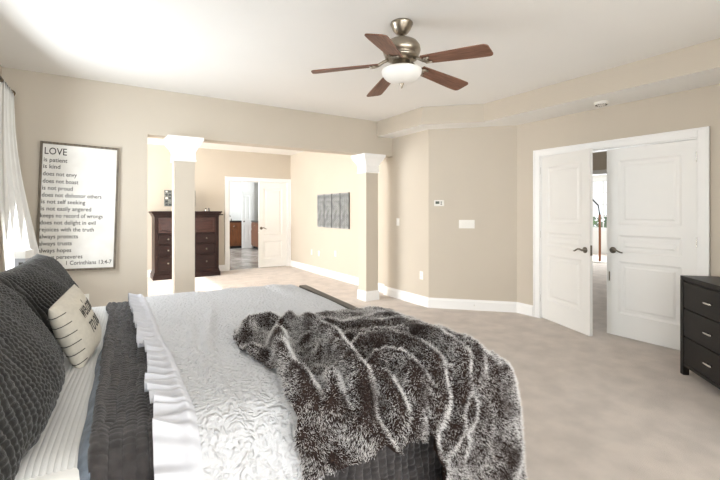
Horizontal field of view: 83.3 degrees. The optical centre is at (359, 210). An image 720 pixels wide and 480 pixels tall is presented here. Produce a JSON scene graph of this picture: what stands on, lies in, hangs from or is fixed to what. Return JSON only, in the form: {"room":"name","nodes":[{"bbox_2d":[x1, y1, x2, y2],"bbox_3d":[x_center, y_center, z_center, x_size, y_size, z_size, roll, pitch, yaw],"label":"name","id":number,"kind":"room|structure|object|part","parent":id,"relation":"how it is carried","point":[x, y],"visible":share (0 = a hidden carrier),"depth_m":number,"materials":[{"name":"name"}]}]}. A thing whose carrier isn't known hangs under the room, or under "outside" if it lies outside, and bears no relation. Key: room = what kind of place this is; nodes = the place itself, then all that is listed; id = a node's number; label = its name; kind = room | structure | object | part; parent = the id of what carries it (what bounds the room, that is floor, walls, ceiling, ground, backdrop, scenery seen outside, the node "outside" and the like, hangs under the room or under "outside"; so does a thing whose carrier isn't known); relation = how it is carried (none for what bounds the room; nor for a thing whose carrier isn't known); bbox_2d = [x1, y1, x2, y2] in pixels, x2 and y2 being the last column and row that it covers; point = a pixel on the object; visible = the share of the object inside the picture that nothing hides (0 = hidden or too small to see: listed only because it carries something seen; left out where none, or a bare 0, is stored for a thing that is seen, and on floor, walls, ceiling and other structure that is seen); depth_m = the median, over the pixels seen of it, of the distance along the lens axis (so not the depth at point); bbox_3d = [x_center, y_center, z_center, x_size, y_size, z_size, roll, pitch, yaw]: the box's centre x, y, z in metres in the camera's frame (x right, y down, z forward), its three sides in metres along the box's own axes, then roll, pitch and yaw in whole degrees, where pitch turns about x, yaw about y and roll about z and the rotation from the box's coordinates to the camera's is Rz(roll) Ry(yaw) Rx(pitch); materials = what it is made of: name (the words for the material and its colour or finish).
{"room":"bedroom","nodes":[
{"label":"bedroom","id":0,"kind":"room"},
{"bbox_2d":[0,65,1,271],"bbox_3d":[-0.490,-0.010,-0.801,0.120,2.720,10.980,0,0,-33],"label":"wall","id":1,"kind":"structure","parent":0,"point":[0,65],"depth_m":3.80,"materials":[{"name":"beige paint"}]},
{"bbox_2d":[0,75,15,95],"bbox_3d":[-2.593,-1.050,2.733,0.161,0.089,2.002,0,0,-33],"label":"curtain rod","id":2,"kind":"object","parent":1,"relation":"attached to","point":[1,78],"visible":0.28,"depth_m":3.20,"materials":[{"name":"brown metal"}]},
{"bbox_2d":[0,81,39,270],"bbox_3d":[-2.880,0.150,3.450,0.295,2.380,0.602,0,0,-20],"label":"curtain","id":3,"kind":"object","parent":2,"relation":"hanging from","point":[18,233],"visible":0.59,"depth_m":3.28,"materials":[{"name":"white fabric"}]},
{"bbox_2d":[164,190,171,205],"bbox_3d":[-3.695,-0.210,8.311,0.590,0.430,0.100,0,0,-33],"label":"frame","id":4,"kind":"object","parent":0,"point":[167,193],"visible":0.2,"depth_m":8.17,"materials":[{"name":"silver metal"}]},
{"bbox_2d":[2,67,392,306],"bbox_3d":[-1.556,-0.010,5.168,4.775,2.720,0.220,0,0,-33],"label":"wall partition","id":5,"kind":"structure","parent":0,"point":[48,107],"depth_m":4.43,"materials":[{"name":"beige paint"}]},
{"bbox_2d":[36,141,119,270],"bbox_3d":[-2.881,-0.037,4.158,0.710,1.310,0.065,0,0,-33],"label":"wall sign","id":6,"kind":"object","parent":5,"relation":"attached to","point":[77,209],"visible":0.98,"depth_m":4.15,"materials":[{"name":"white wood"}]},
{"bbox_2d":[148,144,290,269],"bbox_3d":[-4.743,-0.010,8.101,7.370,2.720,0.120,0,0,-33],"label":"wall","id":7,"kind":"structure","parent":0,"point":[212,166],"depth_m":8.98,"materials":[{"name":"beige paint"}]},
{"bbox_2d":[148,265,224,276],"bbox_3d":[-5.374,1.280,7.616,5.545,0.140,0.016,0,0,-33],"label":"baseboard","id":8,"kind":"structure","parent":7,"relation":"attached to","point":[221,267],"depth_m":9.05,"materials":[{"name":"white wood"}]},
{"bbox_2d":[229,181,229,269],"bbox_3d":[-3.193,0.328,9.480,0.100,2.020,0.704,0,0,-43],"label":"door","id":9,"kind":"structure","parent":7,"relation":"in","point":[229,181],"depth_m":9.21,"materials":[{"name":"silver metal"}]},
{"bbox_2d":[225,176,290,270],"bbox_3d":[-2.402,0.285,9.591,1.590,2.130,0.144,0,0,-33],"label":"trim","id":10,"kind":"structure","parent":7,"relation":"attached to","point":[227,178],"depth_m":9.37,"materials":[{"name":"white wood"}]},
{"bbox_2d":[258,182,286,267],"bbox_3d":[-2.085,0.328,9.734,0.704,2.020,0.100,0,0,-33],"label":"door","id":11,"kind":"structure","parent":7,"relation":"in","point":[272,197],"depth_m":9.74,"materials":[{"name":"white wood"}]},
{"bbox_2d":[230,181,257,220],"bbox_3d":[-5.395,-0.010,14.790,5.100,2.720,0.120,0,0,-33],"label":"wall","id":12,"kind":"structure","parent":0,"point":[235,187],"depth_m":15.22,"materials":[{"name":"white paint"}]},
{"bbox_2d":[241,182,253,247],"bbox_3d":[-4.186,-0.010,15.090,0.260,2.720,0.680,0,0,-33],"label":"wall","id":13,"kind":"structure","parent":0,"point":[245,186],"depth_m":14.86,"materials":[{"name":"white paint"}]},
{"bbox_2d":[242,191,251,247],"bbox_3d":[-4.098,0.315,14.677,0.360,2.050,0.066,0,0,-33],"label":"door","id":14,"kind":"structure","parent":13,"relation":"in","point":[246,195],"depth_m":14.67,"materials":[{"name":"white wood"}]},
{"bbox_2d":[291,151,383,283],"bbox_3d":[-0.575,-0.010,8.318,0.120,2.720,4.020,0,0,-33],"label":"wall","id":15,"kind":"structure","parent":0,"point":[313,174],"depth_m":8.43,"materials":[{"name":"beige paint"}]},
{"bbox_2d":[317,194,323,226],"bbox_3d":[-0.828,-0.005,8.566,0.034,0.690,0.304,0,0,-33],"label":"wall panel","id":16,"kind":"object","parent":15,"relation":"attached to","point":[320,198],"visible":1,"depth_m":8.55,"materials":[{"name":"grey metal"}]},
{"bbox_2d":[324,194,331,227],"bbox_3d":[-0.648,-0.005,8.285,0.034,0.690,0.304,0,0,-33],"label":"wall panel","id":17,"kind":"object","parent":15,"relation":"attached to","point":[327,197],"visible":1,"depth_m":8.27,"materials":[{"name":"grey metal"}]},
{"bbox_2d":[332,193,339,227],"bbox_3d":[-0.468,-0.005,8.005,0.034,0.690,0.304,0,0,-33],"label":"wall panel","id":18,"kind":"object","parent":15,"relation":"attached to","point":[335,196],"visible":1,"depth_m":7.99,"materials":[{"name":"grey metal"}]},
{"bbox_2d":[290,260,383,292],"bbox_3d":[-0.632,1.280,8.281,0.016,0.140,4.020,0,0,-33],"label":"baseboard","id":19,"kind":"structure","parent":15,"relation":"attached to","point":[332,274],"depth_m":8.22,"materials":[{"name":"white wood"}]},
{"bbox_2d":[340,192,349,228],"bbox_3d":[-0.288,-0.005,7.725,0.034,0.690,0.304,0,0,-33],"label":"wall panel","id":20,"kind":"object","parent":15,"relation":"attached to","point":[344,197],"visible":1,"depth_m":7.69,"materials":[{"name":"grey metal"}]},
{"bbox_2d":[0,0,719,154],"bbox_3d":[-0.329,-1.420,1.892,8.090,0.100,15.340,0,0,-33],"label":"ceiling","id":21,"kind":"structure","parent":0,"point":[262,52],"depth_m":3.25,"materials":[{"name":"white paint"}]},
{"bbox_2d":[311,18,492,96],"bbox_3d":[0.338,-1.131,2.979,1.230,0.478,1.277,0,0,-33],"label":"ceiling fan","id":22,"kind":"object","parent":21,"relation":"hanging from","point":[401,51],"visible":1,"depth_m":2.86,"materials":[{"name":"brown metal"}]},
{"bbox_3d":[-0.112,-1.040,2.963,0.485,0.007,0.142,-5,11,1],"label":"blade","id":23,"kind":"part","parent":22,"relation":"part of","materials":[{"name":"brown wood"}]},
{"bbox_3d":[0.185,-1.040,3.350,0.142,0.007,0.485,-11,-2,-17],"label":"blade","id":24,"kind":"part","parent":22,"relation":"part of","materials":[{"name":"brown wood"}]},
{"bbox_3d":[0.165,-1.040,2.560,0.142,0.007,0.485,12,9,18],"label":"blade","id":25,"kind":"part","parent":22,"relation":"part of","materials":[{"name":"brown wood"}]},
{"bbox_3d":[0.303,-0.979,2.952,0.292,0.098,0.292,0,0,-33],"label":"lamp shade","id":26,"kind":"part","parent":22,"relation":"part of","materials":[{"name":"white glass"}]},
{"bbox_3d":[0.646,-1.040,3.187,0.485,0.007,0.142,7,-15,-34],"label":"blade","id":27,"kind":"part","parent":22,"relation":"part of","materials":[{"name":"brown wood"}]},
{"bbox_3d":[0.633,-1.040,2.699,0.485,0.007,0.142,7,-7,37],"label":"blade","id":28,"kind":"part","parent":22,"relation":"part of","materials":[{"name":"brown wood"}]},
{"bbox_2d":[148,248,719,479],"bbox_3d":[1.629,1.400,6.809,16.700,0.100,21.500,0,0,-33],"label":"floor","id":29,"kind":"structure","parent":0,"point":[603,405],"depth_m":3.08,"materials":[{"name":"carpet"}]},
{"bbox_2d":[163,135,203,293],"bbox_3d":[-2.088,0.248,4.789,0.384,2.204,0.384,0,0,-33],"label":"column","id":30,"kind":"structure","parent":29,"relation":"on","point":[183,149],"depth_m":4.70,"materials":[{"name":"beige paint"}]},
{"bbox_2d":[148,211,222,280],"bbox_3d":[-3.561,0.677,8.397,1.420,1.345,0.560,0,0,-33],"label":"chest","id":31,"kind":"object","parent":29,"relation":"on","point":[206,222],"visible":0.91,"depth_m":8.26,"materials":[{"name":"brown wood"}]},
{"bbox_3d":[-3.599,0.060,8.373,1.330,0.110,0.560,0,0,-33],"label":"cornice","id":32,"kind":"part","parent":31,"relation":"part of","materials":[{"name":"brown wood"}]},
{"bbox_3d":[-3.473,1.025,8.178,1.086,0.280,0.024,0,0,-33],"label":"drawer","id":33,"kind":"part","parent":31,"relation":"part of","materials":[{"name":"brown wood"}]},
{"bbox_3d":[-3.473,0.767,8.178,1.086,0.225,0.024,0,0,-33],"label":"drawer","id":34,"kind":"part","parent":31,"relation":"part of","materials":[{"name":"brown wood"}]},
{"bbox_3d":[-3.473,0.547,8.178,1.086,0.205,0.024,0,0,-33],"label":"drawer","id":35,"kind":"part","parent":31,"relation":"part of","materials":[{"name":"brown wood"}]},
{"bbox_2d":[230,220,241,248],"bbox_3d":[-4.671,0.850,14.773,0.690,1.000,0.610,0,0,-33],"label":"vanity cabinet","id":36,"kind":"object","parent":29,"relation":"on","point":[235,225],"visible":0.57,"depth_m":14.59,"materials":[{"name":"brown wood"}]},
{"bbox_3d":[-4.528,0.540,14.551,0.630,0.200,0.022,0,0,-33],"label":"drawer","id":37,"kind":"part","parent":36,"relation":"part of","materials":[{"name":"brown wood"}]},
{"bbox_3d":[-4.527,0.950,14.548,0.630,0.560,0.028,0,0,-33],"label":"door","id":38,"kind":"part","parent":36,"relation":"part of","materials":[{"name":"brown wood"}]},
{"bbox_2d":[251,220,257,248],"bbox_3d":[-3.103,0.850,13.932,0.610,1.000,2.430,0,0,-33],"label":"vanity cabinet","id":39,"kind":"object","parent":29,"relation":"on","point":[254,225],"visible":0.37,"depth_m":14.45,"materials":[{"name":"brown wood"}]},
{"bbox_3d":[-3.757,0.540,14.462,0.022,0.200,0.770,0,0,-33],"label":"drawer","id":40,"kind":"part","parent":39,"relation":"part of","materials":[{"name":"brown wood"}]},
{"bbox_3d":[-3.760,0.950,14.460,0.028,0.560,0.770,0,0,-33],"label":"door","id":41,"kind":"part","parent":39,"relation":"part of","materials":[{"name":"brown wood"}]},
{"bbox_2d":[299,285,357,309],"bbox_3d":[-0.858,0.735,1.945,2.075,1.230,2.085,0,0,-29],"label":"bed","id":42,"kind":"object","parent":29,"relation":"on","point":[306,287],"visible":0.11,"depth_m":2.87,"materials":[{"name":"brown wood"}]},
{"bbox_2d":[23,468,79,479],"bbox_3d":[-0.863,0.833,1.944,1.915,0.435,2.000,0,0,-29],"label":"mattress","id":43,"kind":"object","parent":42,"relation":"on","point":[72,474],"visible":0.02,"depth_m":0.95,"materials":[{"name":"white fabric"}]},
{"bbox_2d":[0,283,64,479],"bbox_3d":[-1.042,0.433,1.111,0.377,0.448,0.975,0,0,-25],"label":"pillow sham","id":44,"kind":"object","parent":43,"relation":"on","point":[32,368],"visible":1,"depth_m":1.02,"materials":[{"name":"grey fabric"}]},
{"bbox_2d":[0,254,78,351],"bbox_3d":[-1.571,0.476,2.043,0.352,0.448,0.964,0,0,-28],"label":"pillow sham","id":45,"kind":"object","parent":43,"relation":"on","point":[41,280],"visible":0.45,"depth_m":1.80,"materials":[{"name":"grey fabric"}]},
{"bbox_2d":[15,306,107,479],"bbox_3d":[-1.372,0.853,1.665,0.678,0.516,2.084,0,0,-29],"label":"sheet","id":46,"kind":"object","parent":43,"relation":"on","point":[56,450],"visible":0.13,"depth_m":1.13,"materials":[{"name":"fabric"}]},
{"bbox_2d":[48,284,101,367],"bbox_3d":[-1.146,0.464,1.641,0.134,0.301,0.321,0,0,-19],"label":"throw pillow","id":47,"kind":"object","parent":46,"relation":"on","point":[76,328],"visible":1,"depth_m":1.55,"materials":[{"name":"beige fabric"}]},
{"bbox_2d":[77,301,442,479],"bbox_3d":[-0.593,0.902,2.086,1.346,0.677,2.140,0,0,-29],"label":"quilt","id":48,"kind":"object","parent":43,"relation":"on","point":[116,442],"visible":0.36,"depth_m":1.24,"materials":[{"name":"grey fabric"}]},
{"bbox_2d":[128,284,365,479],"bbox_3d":[-0.546,0.780,2.119,1.209,0.508,2.196,0,0,-29],"label":"coverlet","id":49,"kind":"object","parent":48,"relation":"on","point":[219,413],"visible":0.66,"depth_m":1.25,"materials":[{"name":"white fabric"}]},
{"bbox_2d":[231,305,528,479],"bbox_3d":[0.016,0.805,1.696,0.960,0.704,1.078,0,0,-33],"label":"fur throw","id":50,"kind":"object","parent":48,"relation":"on","point":[418,379],"visible":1,"depth_m":1.36,"materials":[{"name":"grey fur"}]},
{"bbox_2d":[351,153,385,300],"bbox_3d":[0.125,0.248,6.210,0.384,2.204,0.384,0,0,-33],"label":"column","id":51,"kind":"structure","parent":29,"relation":"on","point":[368,164],"depth_m":6.12,"materials":[{"name":"beige paint"}]},
{"bbox_2d":[593,199,606,262],"bbox_3d":[6.259,0.468,10.705,0.320,1.764,0.474,0,0,-33],"label":"pole stand","id":52,"kind":"object","parent":29,"relation":"on","point":[594,201],"visible":0.92,"depth_m":10.62,"materials":[{"name":"brown metal"}]},
{"bbox_2d":[680,275,719,388],"bbox_3d":[2.715,0.943,2.625,0.470,0.815,1.450,0,0,12],"label":"dresser","id":53,"kind":"object","parent":29,"relation":"on","point":[699,295],"visible":1,"depth_m":3.13,"materials":[{"name":"black wood"}]},
{"bbox_3d":[2.686,0.958,3.350,0.045,0.785,0.045,0,0,12],"label":"leg","id":54,"kind":"part","parent":53,"relation":"part of","materials":[{"name":"black wood"}]},
{"bbox_3d":[2.531,1.262,2.665,0.026,0.025,1.360,0,0,12],"label":"rail","id":55,"kind":"part","parent":53,"relation":"part of","materials":[{"name":"black wood"}]},
{"bbox_3d":[2.600,0.687,2.997,0.024,0.210,0.668,0,0,12],"label":"drawer","id":56,"kind":"part","parent":53,"relation":"part of","materials":[{"name":"black wood"}]},
{"bbox_3d":[2.600,0.912,2.997,0.024,0.220,0.668,0,0,12],"label":"drawer","id":57,"kind":"part","parent":53,"relation":"part of","materials":[{"name":"black wood"}]},
{"bbox_3d":[2.600,1.138,2.997,0.024,0.212,0.668,0,0,12],"label":"drawer","id":58,"kind":"part","parent":53,"relation":"part of","materials":[{"name":"black wood"}]},
{"bbox_3d":[-2.347,0.988,2.795,0.530,0.725,0.540,0,0,-33],"label":"nightstand","id":59,"kind":"object","parent":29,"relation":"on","visible":0},
{"bbox_2d":[13,249,33,266],"bbox_3d":[-2.253,0.443,2.713,0.076,0.365,0.076,0,0,-4],"label":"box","id":60,"kind":"object","parent":59,"relation":"on","point":[20,256],"visible":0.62,"depth_m":2.68,"materials":[{"name":"white fabric"}]},
{"bbox_3d":[-2.253,0.287,2.713,0.076,0.055,0.076,0,0,-4],"label":"lid","id":61,"kind":"part","parent":60,"relation":"part of","materials":[{"name":"white plastic"}]},
{"bbox_2d":[384,125,516,301],"bbox_3d":[1.165,-0.010,5.865,2.052,2.720,0.560,0,0,35],"label":"wall","id":62,"kind":"structure","parent":0,"point":[473,170],"depth_m":5.59,"materials":[{"name":"beige paint"}]},
{"bbox_2d":[434,200,443,205],"bbox_3d":[1.097,-0.110,5.617,0.137,0.084,0.032,0,0,14],"label":"thermostat","id":63,"kind":"object","parent":62,"relation":"attached to","point":[436,202],"visible":1,"depth_m":5.61,"materials":[{"name":"white plastic"}]},
{"bbox_2d":[384,286,532,316],"bbox_3d":[1.211,1.280,5.734,2.284,0.140,0.426,0,0,34],"label":"baseboard","id":64,"kind":"structure","parent":62,"relation":"attached to","point":[444,303],"depth_m":5.55,"materials":[{"name":"white wood"}]},
{"bbox_2d":[459,220,474,227],"bbox_3d":[1.462,0.178,5.536,0.198,0.097,0.017,0,0,14],"label":"light switch","id":65,"kind":"object","parent":62,"relation":"attached to","point":[462,223],"visible":1,"depth_m":5.53,"materials":[{"name":"white plastic"}]},
{"bbox_2d":[377,38,719,137],"bbox_3d":[1.969,-1.254,4.796,0.978,0.229,4.383,0,0,-42],"label":"soffit","id":66,"kind":"structure","parent":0,"point":[695,66],"depth_m":4.18,"materials":[{"name":"beige paint"}]},
{"bbox_2d":[594,100,608,106],"bbox_3d":[2.523,-1.121,4.234,0.132,0.037,0.132,0,0,-33],"label":"smoke detector","id":67,"kind":"object","parent":66,"relation":"attached to","point":[601,103],"visible":1,"depth_m":4.20,"materials":[{"name":"white plastic"}]},
{"bbox_2d":[593,174,606,253],"bbox_3d":[8.806,-0.010,11.013,0.120,2.720,7.020,0,0,-33],"label":"wall","id":68,"kind":"structure","parent":0,"point":[595,233],"depth_m":12.79,"materials":[{"name":"white paint"}]},
{"bbox_2d":[593,177,606,230],"bbox_3d":[7.652,-0.210,12.755,0.140,1.680,2.200,0,0,-33],"label":"window","id":69,"kind":"structure","parent":68,"relation":"in","point":[603,179],"depth_m":12.75,"materials":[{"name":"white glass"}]},
{"bbox_2d":[593,151,606,169],"bbox_3d":[4.355,-1.075,8.155,0.140,0.590,6.780,0,0,-33],"label":"wall","id":70,"kind":"structure","parent":0,"point":[599,158],"depth_m":7.69,"materials":[{"name":"beige paint"}]},
{"bbox_2d":[593,169,606,174],"bbox_3d":[4.355,-0.740,8.155,0.180,0.080,6.780,0,0,-33],"label":"trim","id":71,"kind":"structure","parent":70,"relation":"attached to","point":[595,172],"depth_m":7.70,"materials":[{"name":"white wood"}]},
{"bbox_2d":[517,84,719,304],"bbox_3d":[2.700,-0.010,4.550,0.120,2.720,2.200,0,0,-33],"label":"wall","id":72,"kind":"structure","parent":0,"point":[698,107],"depth_m":4.36,"materials":[{"name":"beige paint"}]},
{"bbox_2d":[540,148,592,335],"bbox_3d":[2.386,0.335,4.722,0.164,2.007,0.808,0,0,-12],"label":"door","id":73,"kind":"structure","parent":72,"relation":"in","point":[566,233],"depth_m":4.64,"materials":[{"name":"white wood"}]},
{"bbox_3d":[2.400,0.423,4.423,0.064,0.068,0.150,0,0,-12],"label":"handle","id":74,"kind":"part","parent":73,"relation":"part of","materials":[{"name":"silver metal"}]},
{"bbox_2d":[533,126,709,317],"bbox_3d":[2.745,0.290,4.457,0.144,2.120,1.775,0,0,-33],"label":"trim","id":75,"kind":"structure","parent":72,"relation":"attached to","point":[702,134],"depth_m":3.97,"materials":[{"name":"white wood"}]},
{"bbox_2d":[607,139,696,349],"bbox_3d":[2.940,0.335,4.116,0.164,2.007,0.808,0,0,-33],"label":"door","id":76,"kind":"structure","parent":72,"relation":"in","point":[652,189],"depth_m":4.10,"materials":[{"name":"white wood"}]},
{"bbox_3d":[2.738,0.423,4.338,0.064,0.068,0.150,0,0,-33],"label":"handle","id":77,"kind":"part","parent":76,"relation":"part of","materials":[{"name":"silver metal"}]},
{"label":"outside","id":78,"kind":"structure","parent":0,"visible":0},
{"bbox_3d":[19.809,1.900,18.659,26.500,0.100,50.000,0,0,-33],"label":"ground","id":79,"kind":"structure","parent":78,"visible":0},
{"bbox_2d":[593,215,606,227],"bbox_3d":[9.260,1.008,15.512,1.880,1.715,3.176,0,0,-33],"label":"shrub","id":80,"kind":"object","parent":79,"relation":"on","point":[596,223],"visible":0.04,"depth_m":15.47,"materials":[{"name":"green plant"}]}
]}

